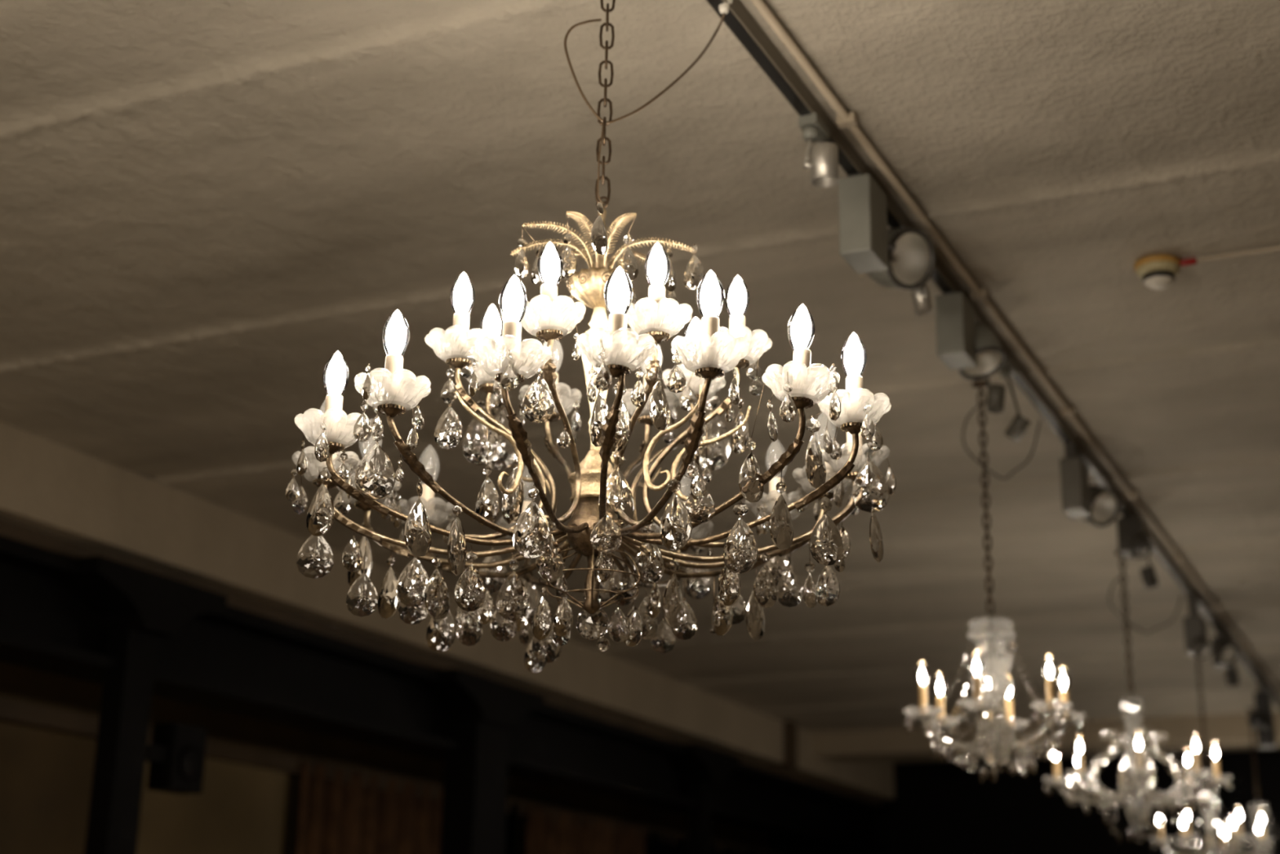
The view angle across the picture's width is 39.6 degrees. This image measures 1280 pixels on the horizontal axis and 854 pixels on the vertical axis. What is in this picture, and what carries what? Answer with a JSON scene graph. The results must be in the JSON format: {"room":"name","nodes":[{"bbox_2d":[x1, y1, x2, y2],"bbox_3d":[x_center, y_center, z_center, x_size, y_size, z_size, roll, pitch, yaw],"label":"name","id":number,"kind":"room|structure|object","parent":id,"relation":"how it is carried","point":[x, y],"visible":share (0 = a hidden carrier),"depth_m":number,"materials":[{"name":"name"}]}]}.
{"room":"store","nodes":[
{"label":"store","id":0,"kind":"room"},
{"bbox_2d":[0,661,769,853],"bbox_3d":[-2.633,2.192,7.494,0.200,3.410,17.100,-7,-19,24],"label":"wall","id":1,"kind":"structure","parent":0,"point":[46,776],"depth_m":7.95,"materials":[{"name":"black paint"}]},
{"bbox_2d":[136,757,288,853],"bbox_3d":[-2.110,2.837,8.166,0.048,2.600,1.260,-7,-19,24],"label":"panel","id":2,"kind":"object","parent":1,"relation":"attached to","point":[239,808],"depth_m":8.57,"materials":[{"name":"brown wood"}]},
{"bbox_2d":[296,761,443,853],"bbox_3d":[-1.456,3.173,9.348,0.144,2.630,1.480,-7,-19,24],"label":"curtain","id":3,"kind":"object","parent":1,"relation":"hanging from","point":[336,816],"visible":0.94,"depth_m":9.55,"materials":[{"name":"fabric"}]},
{"bbox_2d":[0,697,778,853],"bbox_3d":[-2.481,1.283,7.713,0.100,0.080,17.100,-7,-19,24],"label":"trim","id":4,"kind":"structure","parent":1,"relation":"attached to","point":[11,711],"depth_m":8.79,"materials":[{"name":"brown paint"}]},
{"bbox_2d":[0,519,881,805],"bbox_3d":[-2.065,0.823,7.657,1.000,0.080,17.100,-7,-19,24],"label":"trim","id":5,"kind":"structure","parent":1,"relation":"attached to","point":[7,529],"depth_m":8.19,"materials":[{"name":"brown paint"}]},
{"bbox_2d":[525,805,644,853],"bbox_3d":[-0.374,3.881,11.540,0.143,2.630,1.770,-7,-19,24],"label":"curtain","id":6,"kind":"object","parent":1,"relation":"hanging from","point":[548,836],"visible":1,"depth_m":11.71,"materials":[{"name":"fabric"}]},
{"bbox_2d":[0,0,1279,762],"bbox_3d":[1.699,-0.055,6.086,7.900,0.210,17.100,-7,-19,24],"label":"ceiling","id":7,"kind":"structure","parent":0,"point":[204,204],"depth_m":4.59,"materials":[{"name":"paint"}]},
{"bbox_2d":[285,0,896,672],"bbox_3d":[-0.069,-0.271,3.014,1.010,1.289,0.999,-7,-19,24],"label":"chandelier","id":8,"kind":"object","parent":7,"relation":"hanging from","point":[602,510],"visible":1,"depth_m":2.80,"materials":[{"name":"clear glass"}]},
{"bbox_2d":[538,546,645,609],"bbox_3d":[-0.076,0.244,2.836,0.173,0.100,0.172,-7,-19,24],"label":"basket","id":9,"kind":"object","parent":8,"relation":"on","point":[600,568],"depth_m":2.82,"materials":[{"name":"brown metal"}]},
{"bbox_2d":[706,0,1279,709],"bbox_3d":[2.505,0.730,8.146,0.034,0.039,11.830,-7,-19,24],"label":"track","id":10,"kind":"object","parent":7,"relation":"attached to","point":[738,20],"visible":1,"depth_m":4.38,"materials":[{"name":"brown metal"}]},
{"bbox_2d":[718,0,732,14],"bbox_3d":[0.157,-0.808,3.367,0.065,0.052,0.060,-7,-19,24],"label":"cable gland","id":11,"kind":"object","parent":10,"relation":"attached to","point":[723,7],"visible":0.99,"depth_m":3.35,"materials":[{"name":"beige plastic"}]},
{"bbox_2d":[798,112,838,187],"bbox_3d":[0.386,-0.586,3.787,0.074,0.142,0.090,-7,-19,24],"label":"track spotlight","id":12,"kind":"object","parent":10,"relation":"attached to","point":[823,163],"visible":1,"depth_m":3.77,"materials":[{"name":"grey metal"}]},
{"bbox_2d":[838,172,936,290],"bbox_3d":[0.571,-0.430,4.177,0.172,0.198,0.407,-7,-19,24],"label":"track spotlight","id":13,"kind":"object","parent":10,"relation":"attached to","point":[904,258],"visible":1,"depth_m":4.05,"materials":[{"name":"grey metal"}]},
{"bbox_2d":[911,284,933,315],"bbox_3d":[0.689,-0.366,4.394,0.071,0.186,0.090,-7,-19,24],"label":"track spotlight","id":14,"kind":"object","parent":10,"relation":"attached to","point":[922,300],"visible":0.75,"depth_m":4.36,"materials":[{"name":"grey metal"}]},
{"bbox_2d":[934,290,1006,380],"bbox_3d":[0.895,-0.243,4.775,0.146,0.184,0.252,-7,-19,24],"label":"track spotlight","id":15,"kind":"object","parent":10,"relation":"attached to","point":[963,344],"visible":1,"depth_m":4.71,"materials":[{"name":"grey metal"}]},
{"bbox_2d":[986,377,1005,413],"bbox_3d":[0.992,-0.149,5.007,0.069,0.223,0.090,-7,-19,24],"label":"track spotlight","id":16,"kind":"object","parent":10,"relation":"hanging from","point":[995,401],"visible":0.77,"depth_m":4.97,"materials":[{"name":"grey metal"}]},
{"bbox_2d":[999,358,1031,442],"bbox_3d":[1.102,-0.072,5.212,0.082,0.243,0.090,-7,-19,24],"label":"track spotlight","id":17,"kind":"object","parent":10,"relation":"attached to","point":[1018,427],"visible":0.99,"depth_m":5.18,"materials":[{"name":"grey metal"}]},
{"bbox_2d":[1059,441,1119,527],"bbox_3d":[1.542,0.221,6.127,0.161,0.237,0.443,-7,-19,24],"label":"track spotlight","id":18,"kind":"object","parent":10,"relation":"attached to","point":[1100,506],"visible":1,"depth_m":5.98,"materials":[{"name":"grey metal"}]},
{"bbox_2d":[1116,514,1153,558],"bbox_3d":[1.925,0.429,6.887,0.128,0.165,0.150,-7,-19,24],"label":"track spotlight","id":19,"kind":"object","parent":10,"relation":"attached to","point":[1133,542],"visible":1,"depth_m":6.85,"materials":[{"name":"grey metal"}]},
{"bbox_2d":[1139,529,1159,588],"bbox_3d":[2.022,0.529,7.087,0.077,0.234,0.090,-7,-19,24],"label":"track spotlight","id":20,"kind":"object","parent":10,"relation":"hanging from","point":[1148,575],"visible":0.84,"depth_m":7.04,"materials":[{"name":"grey metal"}]},
{"bbox_2d":[1182,594,1213,658],"bbox_3d":[2.578,0.925,8.204,0.121,0.300,0.175,-7,-19,24],"label":"track spotlight","id":21,"kind":"object","parent":10,"relation":"attached to","point":[1197,644],"visible":1,"depth_m":8.17,"materials":[{"name":"grey metal"}]},
{"bbox_2d":[1211,630,1237,668],"bbox_3d":[2.956,1.117,8.982,0.125,0.186,0.231,-7,-19,24],"label":"track spotlight","id":22,"kind":"object","parent":10,"relation":"attached to","point":[1224,653],"visible":1,"depth_m":8.94,"materials":[{"name":"grey metal"}]},
{"bbox_2d":[1224,634,1239,686],"bbox_3d":[3.030,1.202,9.127,0.081,0.260,0.090,-7,-19,24],"label":"track spotlight","id":23,"kind":"object","parent":10,"relation":"attached to","point":[1232,676],"visible":0.79,"depth_m":9.08,"materials":[{"name":"grey metal"}]},
{"bbox_2d":[1247,681,1275,748],"bbox_3d":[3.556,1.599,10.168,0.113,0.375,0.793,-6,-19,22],"label":"track spotlight","id":24,"kind":"object","parent":10,"relation":"attached to","point":[1261,719],"visible":1,"depth_m":10.38,"materials":[{"name":"black metal"}]},
{"bbox_2d":[902,380,1085,782],"bbox_3d":[1.056,0.453,5.364,0.498,1.236,0.576,-7,-19,24],"label":"chandelier","id":25,"kind":"object","parent":7,"relation":"hanging from","point":[995,737],"visible":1,"depth_m":5.21,"materials":[{"name":"clear glass"}]},
{"bbox_2d":[750,0,1279,693],"bbox_3d":[2.563,0.726,8.136,0.040,0.022,11.800,-7,-19,24],"label":"conduit pipe","id":26,"kind":"object","parent":7,"relation":"attached to","point":[844,119],"visible":1,"depth_m":4.60,"materials":[{"name":"beige"}]},
{"bbox_2d":[814,711,1279,761],"bbox_3d":[4.768,1.977,11.810,7.490,0.190,0.400,-7,-19,24],"label":"ceiling beam","id":27,"kind":"structure","parent":7,"relation":"attached to","point":[1229,730],"depth_m":12.40,"materials":[{"name":"paint"}]},
{"bbox_2d":[1043,551,1232,843],"bbox_3d":[2.178,1.135,7.498,1.015,1.223,0.748,9,-19,-23],"label":"chandelier","id":28,"kind":"object","parent":7,"relation":"hanging from","point":[1137,797],"visible":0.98,"depth_m":7.31,"materials":[{"name":"clear glass"}]},
{"bbox_2d":[1133,253,1196,289],"bbox_3d":[1.355,-0.395,4.581,0.156,0.071,0.118,-7,-19,24],"label":"smoke detector","id":29,"kind":"object","parent":7,"relation":"attached to","point":[1159,271],"visible":1,"depth_m":4.56,"materials":[{"name":"brown plastic"}]},
{"bbox_2d":[1142,270,1175,284],"bbox_3d":[1.338,-0.383,4.586,0.078,0.016,0.078,-7,-19,24],"label":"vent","id":30,"kind":"object","parent":29,"relation":"attached to","point":[1148,277],"depth_m":4.56,"materials":[{"name":"white plastic"}]},
{"bbox_2d":[1195,656,1208,769],"label":"chain","id":31,"kind":"object","parent":7,"relation":"hanging from","point":[1197,662],"depth_m":9.66,"materials":[{"name":"grey metal"}]},
{"bbox_2d":[1150,791,1274,853],"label":"chandelier","id":32,"kind":"object","parent":7,"relation":"hanging from","point":[1211,846],"depth_m":9.43,"materials":[{"name":"clear glass"}]},
{"bbox_2d":[1219,823,1232,853],"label":"chandelier","id":33,"kind":"object","parent":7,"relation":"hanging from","point":[1223,838],"depth_m":11.40,"materials":[{"name":"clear glass"}]},
{"bbox_2d":[1197,244,1279,262],"bbox_3d":[3.014,-0.624,3.840,3.500,0.014,0.014,-7,-19,24],"label":"conduit pipe","id":34,"kind":"object","parent":7,"relation":"attached to","point":[1274,248],"visible":1,"depth_m":4.51,"materials":[{"name":"beige"}]},
{"bbox_2d":[1242,727,1279,838],"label":"chandelier","id":35,"kind":"object","parent":7,"relation":"hanging from","point":[1255,809],"depth_m":11.47,"materials":[{"name":"clear glass"}]},
{"bbox_2d":[1257,844,1272,853],"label":"chandelier","id":36,"kind":"object","parent":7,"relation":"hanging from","point":[1265,851],"depth_m":11.19,"materials":[{"name":"clear glass"}]},
{"bbox_2d":[769,749,1279,853],"bbox_3d":[5.023,4.013,13.174,9.000,3.610,0.200,-7,-19,24],"label":"wall","id":37,"kind":"structure","parent":0,"point":[937,807],"depth_m":14.27,"materials":[{"name":"black paint"}]},
{"bbox_2d":[0,534,891,853],"bbox_3d":[-1.694,0.981,7.423,0.330,0.350,17.100,-7,-19,24],"label":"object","id":38,"kind":"structure","parent":37,"relation":"attached to","point":[233,660],"depth_m":8.09,"materials":[{"name":"black paint"}]},
{"bbox_2d":[0,421,894,799],"bbox_3d":[-1.673,0.593,7.538,0.360,0.296,17.100,-7,-19,24],"label":"beam","id":39,"kind":"structure","parent":37,"relation":"attached to","point":[48,486],"depth_m":7.48,"materials":[{"name":"paint"}]},
{"bbox_2d":[768,720,797,767],"bbox_3d":[1.020,2.259,12.666,0.160,0.310,0.150,-7,-19,24],"label":"trim","id":40,"kind":"structure","parent":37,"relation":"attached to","point":[790,727],"depth_m":12.60,"materials":[{"name":"brown paint"}]},
{"bbox_3d":[1.319,3.375,5.166,8.800,0.100,17.100,-7,-19,24],"label":"floor","id":41,"kind":"structure","parent":0,"visible":0},
{"bbox_2d":[53,555,227,853],"bbox_3d":[-1.936,2.031,6.321,0.280,3.040,0.740,-7,-19,24],"label":"column","id":42,"kind":"structure","parent":41,"relation":"on","point":[136,606],"depth_m":6.57,"materials":[{"name":"black paint"}]},
{"bbox_2d":[145,722,207,794],"bbox_3d":[-1.801,1.262,6.804,0.120,0.250,0.300,-7,-19,24],"label":"loudspeaker","id":43,"kind":"object","parent":42,"relation":"attached to","point":[175,754],"visible":0.99,"depth_m":6.79,"materials":[{"name":"black paint"}]},
{"bbox_2d":[418,667,544,853],"bbox_3d":[-0.837,2.752,8.553,0.280,3.040,0.900,-7,-19,24],"label":"column","id":44,"kind":"structure","parent":41,"relation":"on","point":[480,712],"depth_m":8.76,"materials":[{"name":"black paint"}]},
{"bbox_2d":[664,743,740,853],"bbox_3d":[0.360,3.537,10.982,0.280,3.040,0.740,-7,-19,24],"label":"column","id":45,"kind":"structure","parent":41,"relation":"on","point":[700,767],"depth_m":11.26,"materials":[{"name":"black paint"}]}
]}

